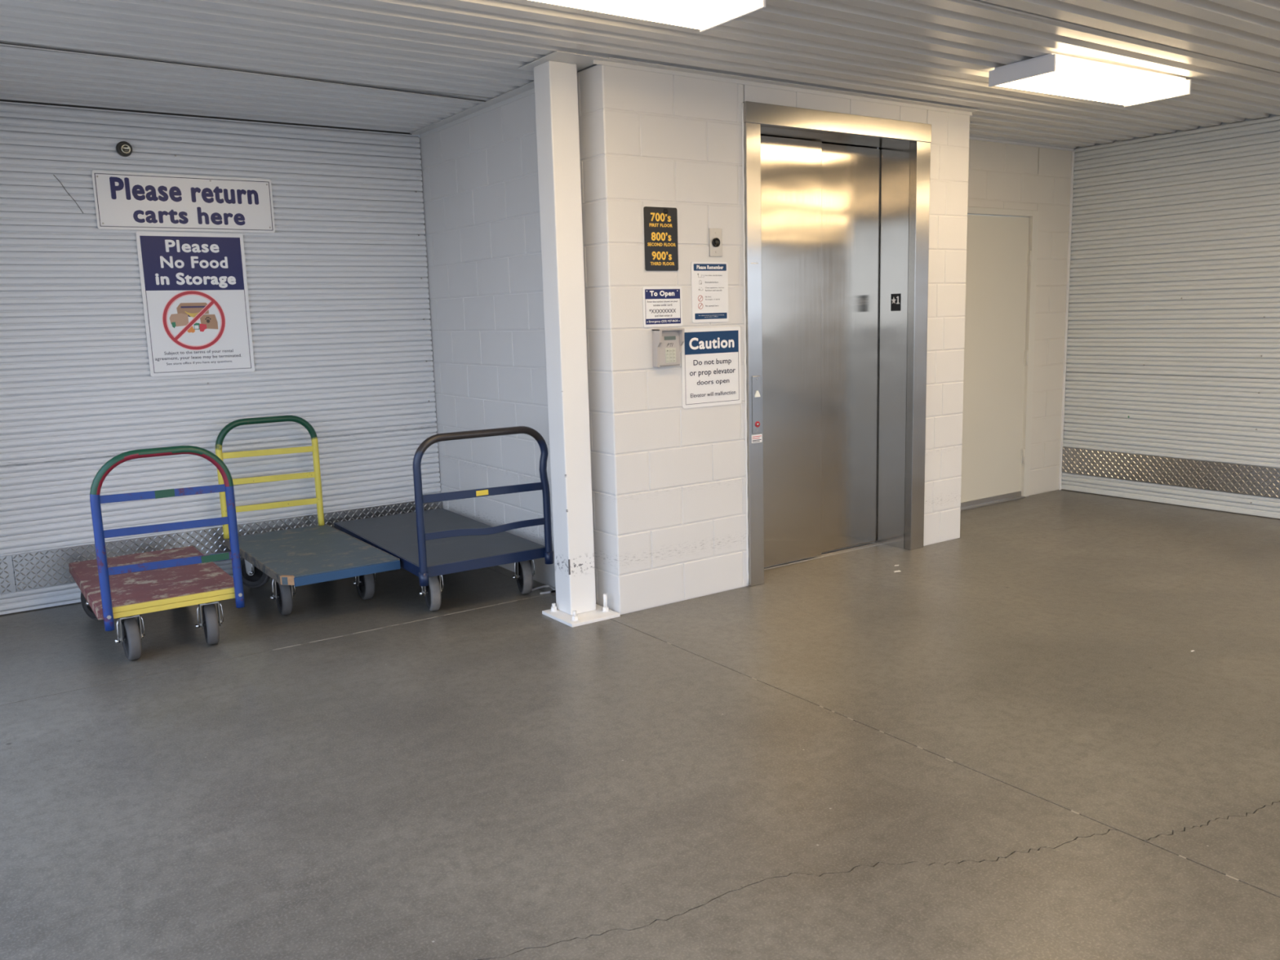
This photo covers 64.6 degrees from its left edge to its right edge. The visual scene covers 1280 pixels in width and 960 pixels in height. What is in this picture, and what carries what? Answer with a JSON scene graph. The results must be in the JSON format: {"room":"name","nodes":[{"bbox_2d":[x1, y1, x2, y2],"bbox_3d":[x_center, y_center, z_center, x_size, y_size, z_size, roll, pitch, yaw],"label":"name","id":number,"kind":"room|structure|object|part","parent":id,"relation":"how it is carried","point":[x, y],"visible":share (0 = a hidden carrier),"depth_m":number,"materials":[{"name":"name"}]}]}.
{"room":"storage facility lobby","nodes":[
{"label":"storage facility lobby","id":0,"kind":"room"},
{"bbox_2d":[0,101,440,610],"bbox_3d":[-2.642,-0.815,5.837,3.000,2.855,0.206,-8,11,-34],"label":"wall","id":1,"kind":"structure","parent":0,"point":[338,295],"depth_m":5.83,"materials":[{"name":"white metal"}]},
{"bbox_2d":[0,555,16,594],"bbox_3d":[-3.560,0.529,5.255,0.533,0.201,0.007,-8,11,-34],"label":"kick plate","id":2,"kind":"object","parent":1,"relation":"attached to","point":[7,584],"visible":1,"depth_m":5.39,"materials":[{"name":"silver metal"}]},
{"bbox_2d":[12,543,96,591],"bbox_3d":[-3.177,0.473,5.516,0.392,0.201,0.007,-8,11,-34],"label":"kick plate","id":3,"kind":"object","parent":1,"relation":"attached to","point":[41,569],"depth_m":5.49,"materials":[{"name":"silver metal"}]},
{"bbox_2d":[0,573,233,614],"bbox_3d":[-2.557,0.589,5.995,2.996,0.016,0.032,-8,11,-34],"label":"baseboard","id":4,"kind":"structure","parent":1,"relation":"attached to","point":[77,600],"depth_m":5.50,"materials":[{"name":"white metal"}]},
{"bbox_2d":[115,141,132,156],"bbox_3d":[-2.777,-1.785,5.458,0.080,0.080,0.037,-8,11,-34],"label":"lock","id":5,"kind":"object","parent":1,"relation":"attached to","point":[123,148],"visible":1,"depth_m":5.45,"materials":[{"name":"grey metal"}]},
{"bbox_2d":[105,526,231,557],"bbox_3d":[-2.707,0.385,5.833,0.654,0.156,0.007,-8,11,-34],"label":"kick plate","id":6,"kind":"object","parent":1,"relation":"attached to","point":[210,540],"depth_m":5.84,"materials":[{"name":"silver metal"}]},
{"bbox_2d":[91,170,275,232],"bbox_3d":[-2.534,-1.552,5.678,0.933,0.305,0.005,-8,11,-34],"label":"sign","id":7,"kind":"object","parent":1,"relation":"attached to","point":[130,201],"visible":1,"depth_m":5.66,"materials":[{"name":"white plastic"}]},
{"bbox_2d":[135,231,254,377],"bbox_3d":[-2.519,-1.001,5.766,0.565,0.794,0.006,-8,11,-34],"label":"sign","id":8,"kind":"object","parent":1,"relation":"attached to","point":[194,289],"visible":1,"depth_m":5.76,"materials":[{"name":"white"}]},
{"bbox_2d":[237,514,318,536],"bbox_3d":[-2.203,0.273,6.172,0.477,0.070,0.007,-8,11,-34],"label":"kick plate","id":9,"kind":"object","parent":1,"relation":"attached to","point":[251,528],"depth_m":6.17,"materials":[{"name":"silver metal"}]},
{"bbox_2d":[324,501,415,528],"bbox_3d":[-1.727,0.222,6.499,0.602,0.101,0.007,-8,11,-34],"label":"kick plate","id":10,"kind":"object","parent":1,"relation":"attached to","point":[331,517],"depth_m":6.49,"materials":[{"name":"silver metal"}]},
{"bbox_2d":[418,64,619,613],"bbox_3d":[-0.678,-0.761,5.829,0.200,2.643,2.174,-8,11,-34],"label":"wall","id":11,"kind":"structure","parent":0,"point":[481,202],"depth_m":5.74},
{"bbox_2d":[409,81,534,138],"bbox_3d":[-0.888,-2.060,5.630,0.074,0.027,1.857,-8,11,-34],"label":"trim","id":12,"kind":"structure","parent":11,"relation":"attached to","point":[528,89],"depth_m":5.67,"materials":[{"name":"white metal"}]},
{"bbox_2d":[518,50,608,71],"bbox_3d":[-0.361,-1.936,4.709,0.270,0.004,0.360,-8,11,-34],"label":"trim","id":13,"kind":"structure","parent":11,"relation":"attached to","point":[582,61],"depth_m":4.64,"materials":[{"name":"white"}]},
{"bbox_2d":[0,488,1279,959],"bbox_3d":[4.336,0.824,4.071,12.905,0.201,11.227,-8,11,-34],"label":"floor","id":14,"kind":"structure","parent":0,"point":[1011,741],"depth_m":3.38,"materials":[{"name":"grey concrete"}]},
{"bbox_2d":[68,445,244,660],"bbox_3d":[-2.434,0.270,5.007,0.614,0.970,1.180,-8,11,-34],"label":"cart","id":15,"kind":"object","parent":14,"relation":"on","point":[124,588],"visible":1,"depth_m":4.64,"materials":[{"name":"red paint"}]},
{"bbox_3d":[-2.690,0.528,4.893,0.008,0.042,1.114,-8,11,-34],"label":"edge rail","id":16,"kind":"part","parent":15,"relation":"part of","materials":[{"name":"red paint"}]},
{"bbox_2d":[215,415,400,615],"bbox_3d":[-1.830,0.174,5.507,0.600,0.964,1.216,-8,11,-34],"label":"cart","id":17,"kind":"object","parent":14,"relation":"on","point":[320,553],"visible":0.98,"depth_m":5.59,"materials":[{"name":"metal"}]},
{"bbox_3d":[-2.170,-0.031,5.949,0.584,0.682,0.036,-8,11,-34],"label":"handle","id":18,"kind":"part","parent":17,"relation":"part of","materials":[{"name":"yellow paint"}]},
{"bbox_2d":[333,426,553,611],"bbox_3d":[-1.182,0.124,5.771,0.747,0.942,1.504,-8,11,-32],"label":"cart","id":19,"kind":"object","parent":14,"relation":"on","point":[428,544],"visible":0.82,"depth_m":5.31,"materials":[{"name":"blue paint"}]},
{"bbox_2d":[418,571,429,586],"bbox_3d":[-1.070,0.489,5.018,0.047,0.066,0.046,-8,11,-32],"label":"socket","id":20,"kind":"object","parent":19,"relation":"attached to","point":[424,576],"depth_m":5.00,"materials":[{"name":"blue paint"}]},
{"bbox_3d":[-1.187,0.337,5.825,0.712,0.053,1.460,-8,11,-32],"label":"frame","id":21,"kind":"part","parent":19,"relation":"part of","materials":[{"name":"blue paint"}]},
{"bbox_3d":[-0.799,0.065,5.128,0.066,0.026,0.002,-8,11,-32],"label":"label plate","id":22,"kind":"part","parent":19,"relation":"part of","materials":[{"name":"yellow plastic"}]},
{"bbox_3d":[-0.787,0.115,5.151,0.739,0.746,0.038,-8,11,-32],"label":"handle","id":23,"kind":"part","parent":19,"relation":"part of","materials":[{"name":"blue paint"}]},
{"bbox_2d":[544,551,553,564],"bbox_3d":[-0.484,0.411,5.393,0.047,0.066,0.046,-8,11,-32],"label":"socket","id":24,"kind":"object","parent":19,"relation":"attached to","point":[548,555],"depth_m":5.37,"materials":[{"name":"blue paint"}]},
{"bbox_2d":[531,585,555,594],"bbox_3d":[-0.529,0.605,5.581,0.110,0.016,0.112,-8,11,-34],"label":"strap","id":25,"kind":"object","parent":14,"relation":"on","point":[543,586],"visible":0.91,"depth_m":5.59,"materials":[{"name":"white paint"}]},
{"bbox_2d":[533,60,620,627],"bbox_3d":[-0.336,-0.624,4.904,0.281,2.650,0.297,-8,11,-34],"label":"steel column","id":26,"kind":"structure","parent":14,"relation":"on","point":[556,93],"depth_m":4.89,"materials":[{"name":"metal"}]},
{"bbox_3d":[-0.299,0.675,5.115,0.281,0.016,0.297,-8,11,-34],"label":"plate","id":27,"kind":"part","parent":26,"relation":"part of","materials":[{"name":"white paint"}]},
{"bbox_2d":[0,0,1279,148],"bbox_3d":[3.959,-1.936,3.350,13.700,0.210,11.527,-8,11,-34],"label":"ceiling","id":28,"kind":"structure","parent":0,"point":[406,67],"depth_m":4.57,"materials":[{"name":"white metal"}]},
{"bbox_2d":[530,0,765,32],"bbox_3d":[-0.137,-1.700,3.467,1.180,0.086,0.371,-8,11,-34],"label":"ceiling light","id":29,"kind":"object","parent":28,"relation":"attached to","point":[704,15],"visible":1,"depth_m":3.65,"materials":[{"name":"white plastic"}]},
{"bbox_2d":[988,53,1191,106],"bbox_3d":[2.342,-2.058,5.238,1.180,0.086,0.371,-8,11,-32],"label":"ceiling light","id":30,"kind":"object","parent":28,"relation":"attached to","point":[1051,73],"visible":1,"depth_m":5.09,"materials":[{"name":"white plastic"}]},
{"bbox_2d":[602,65,969,614],"bbox_3d":[0.899,-0.787,5.715,2.660,2.643,0.200,-8,11,-34],"label":"wall","id":31,"kind":"structure","parent":0,"point":[675,141],"depth_m":5.17,"materials":[{"name":"white brick"}]},
{"bbox_2d":[643,206,678,271],"bbox_3d":[0.107,-1.182,4.971,0.201,0.305,0.011,-8,11,-34],"label":"sign","id":32,"kind":"object","parent":31,"relation":"attached to","point":[660,224],"visible":1,"depth_m":4.97,"materials":[{"name":"black plastic"}]},
{"bbox_2d":[642,286,682,327],"bbox_3d":[0.114,-0.859,5.026,0.239,0.194,0.005,-8,11,-34],"label":"sign","id":33,"kind":"object","parent":31,"relation":"attached to","point":[662,305],"visible":1,"depth_m":5.02,"materials":[{"name":"white paper"}]},
{"bbox_2d":[652,328,684,367],"bbox_3d":[0.142,-0.659,5.038,0.152,0.185,0.066,-8,11,-34],"label":"keypad","id":34,"kind":"object","parent":31,"relation":"attached to","point":[667,344],"visible":1,"depth_m":5.03,"materials":[{"name":"grey"}]},
{"bbox_2d":[652,329,662,367],"bbox_3d":[0.086,-0.650,4.999,0.014,0.184,0.064,-8,11,-34],"label":"hood","id":35,"kind":"object","parent":34,"relation":"attached to","point":[656,334],"depth_m":5.00,"materials":[{"name":"grey plastic"}]},
{"bbox_2d":[652,328,684,330],"bbox_3d":[0.140,-0.746,5.024,0.152,0.008,0.066,-8,11,-34],"label":"hood","id":36,"kind":"object","parent":34,"relation":"attached to","point":[670,329],"depth_m":5.00,"materials":[{"name":"grey"}]},
{"bbox_2d":[678,329,684,351],"bbox_3d":[0.200,-0.700,5.072,0.012,0.116,0.064,-8,11,-34],"label":"hood","id":37,"kind":"object","parent":34,"relation":"attached to","point":[681,332],"depth_m":5.06,"materials":[{"name":"grey"}]},
{"bbox_2d":[690,262,728,323],"bbox_3d":[0.359,-0.961,5.184,0.238,0.304,0.004,-8,11,-34],"label":"sign","id":38,"kind":"object","parent":31,"relation":"attached to","point":[709,280],"visible":1,"depth_m":5.18,"materials":[{"name":"white paper"}]},
{"bbox_2d":[681,326,741,408],"bbox_3d":[0.373,-0.585,5.248,0.391,0.403,0.004,-8,11,-34],"label":"caution sign","id":39,"kind":"object","parent":31,"relation":"attached to","point":[711,360],"visible":1,"depth_m":5.24,"materials":[{"name":"white plastic"}]},
{"bbox_2d":[708,228,722,256],"bbox_3d":[0.388,-1.211,5.164,0.081,0.140,0.014,-8,11,-34],"label":"switch plate","id":40,"kind":"object","parent":31,"relation":"attached to","point":[715,234],"visible":1,"depth_m":5.16,"materials":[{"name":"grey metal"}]},
{"bbox_2d":[592,57,979,115],"bbox_3d":[0.918,-2.074,5.389,2.726,0.023,0.057,-8,11,-34],"label":"trim","id":41,"kind":"structure","parent":31,"relation":"attached to","point":[614,62],"depth_m":5.25,"materials":[{"name":"white metal"}]},
{"bbox_2d":[742,101,931,586],"bbox_3d":[1.062,-0.762,5.885,1.440,2.562,0.357,-8,11,-34],"label":"elevator","id":42,"kind":"object","parent":31,"relation":"attached to","point":[836,206],"visible":0.92,"depth_m":6.01,"materials":[{"name":"silver metal"}]},
{"bbox_3d":[0.625,-0.402,5.424,0.060,0.308,0.006,-8,11,-34],"label":"call panel","id":43,"kind":"part","parent":42,"relation":"part of","materials":[{"name":"silver metal"}]},
{"bbox_3d":[0.771,-0.699,5.795,0.726,2.427,0.020,-8,11,-34],"label":"door panel","id":44,"kind":"part","parent":42,"relation":"part of","materials":[{"name":"silver metal"}]},
{"bbox_3d":[1.020,0.481,6.170,1.230,0.020,0.095,-8,11,-34],"label":"sill","id":45,"kind":"part","parent":42,"relation":"part of","materials":[{"name":"grey metal"}]},
{"bbox_3d":[1.230,-0.770,6.155,0.598,2.427,0.020,-8,11,-34],"label":"door panel","id":46,"kind":"part","parent":42,"relation":"part of","materials":[{"name":"silver metal"}]},
{"bbox_3d":[1.556,-1.081,6.163,0.002,0.103,0.075,-8,11,-34],"label":"floor plate","id":47,"kind":"part","parent":42,"relation":"part of","materials":[{"name":"black plastic"}]},
{"bbox_2d":[967,139,1075,495],"bbox_3d":[2.461,-1.120,7.494,2.166,2.643,0.200,-8,11,-34],"label":"wall","id":48,"kind":"structure","parent":0,"point":[1001,175],"depth_m":7.77,"materials":[{"name":"paint"}]},
{"bbox_2d":[960,207,1039,511],"bbox_3d":[2.569,-0.890,7.517,1.050,2.176,0.120,-8,11,-34],"label":"door","id":49,"kind":"structure","parent":48,"relation":"in","point":[1001,275],"depth_m":7.57,"materials":[{"name":"paint"}]},
{"bbox_2d":[968,136,1074,151],"bbox_3d":[2.500,-2.417,7.209,2.006,0.017,0.013,-8,11,-34],"label":"trim","id":50,"kind":"structure","parent":48,"relation":"attached to","point":[970,137],"depth_m":7.39,"materials":[{"name":"white metal"}]},
{"bbox_2d":[1061,114,1279,515],"bbox_3d":[3.968,-1.235,7.280,0.206,2.855,2.242,-8,11,-34],"label":"wall","id":51,"kind":"structure","parent":0,"point":[1173,340],"depth_m":7.27,"materials":[{"name":"white metal"}]},
{"bbox_2d":[1058,151,1074,489],"bbox_3d":[3.359,-1.221,7.987,0.012,2.635,0.022,-8,11,-34],"label":"trim","id":52,"kind":"structure","parent":51,"relation":"attached to","point":[1073,152],"depth_m":7.97,"materials":[{"name":"white paint"}]},
{"bbox_2d":[1061,447,1279,497],"bbox_3d":[4.016,-0.038,7.266,0.007,0.204,2.183,-8,11,-34],"label":"kick plate","id":53,"kind":"object","parent":51,"relation":"attached to","point":[1260,481],"visible":1,"depth_m":7.41,"materials":[{"name":"silver metal"}]},
{"bbox_2d":[1061,487,1279,518],"bbox_3d":[3.997,0.181,7.377,0.032,0.016,2.037,-8,11,-34],"label":"baseboard","id":54,"kind":"structure","parent":51,"relation":"attached to","point":[1064,488],"depth_m":7.44,"materials":[{"name":"grey metal"}]}
]}

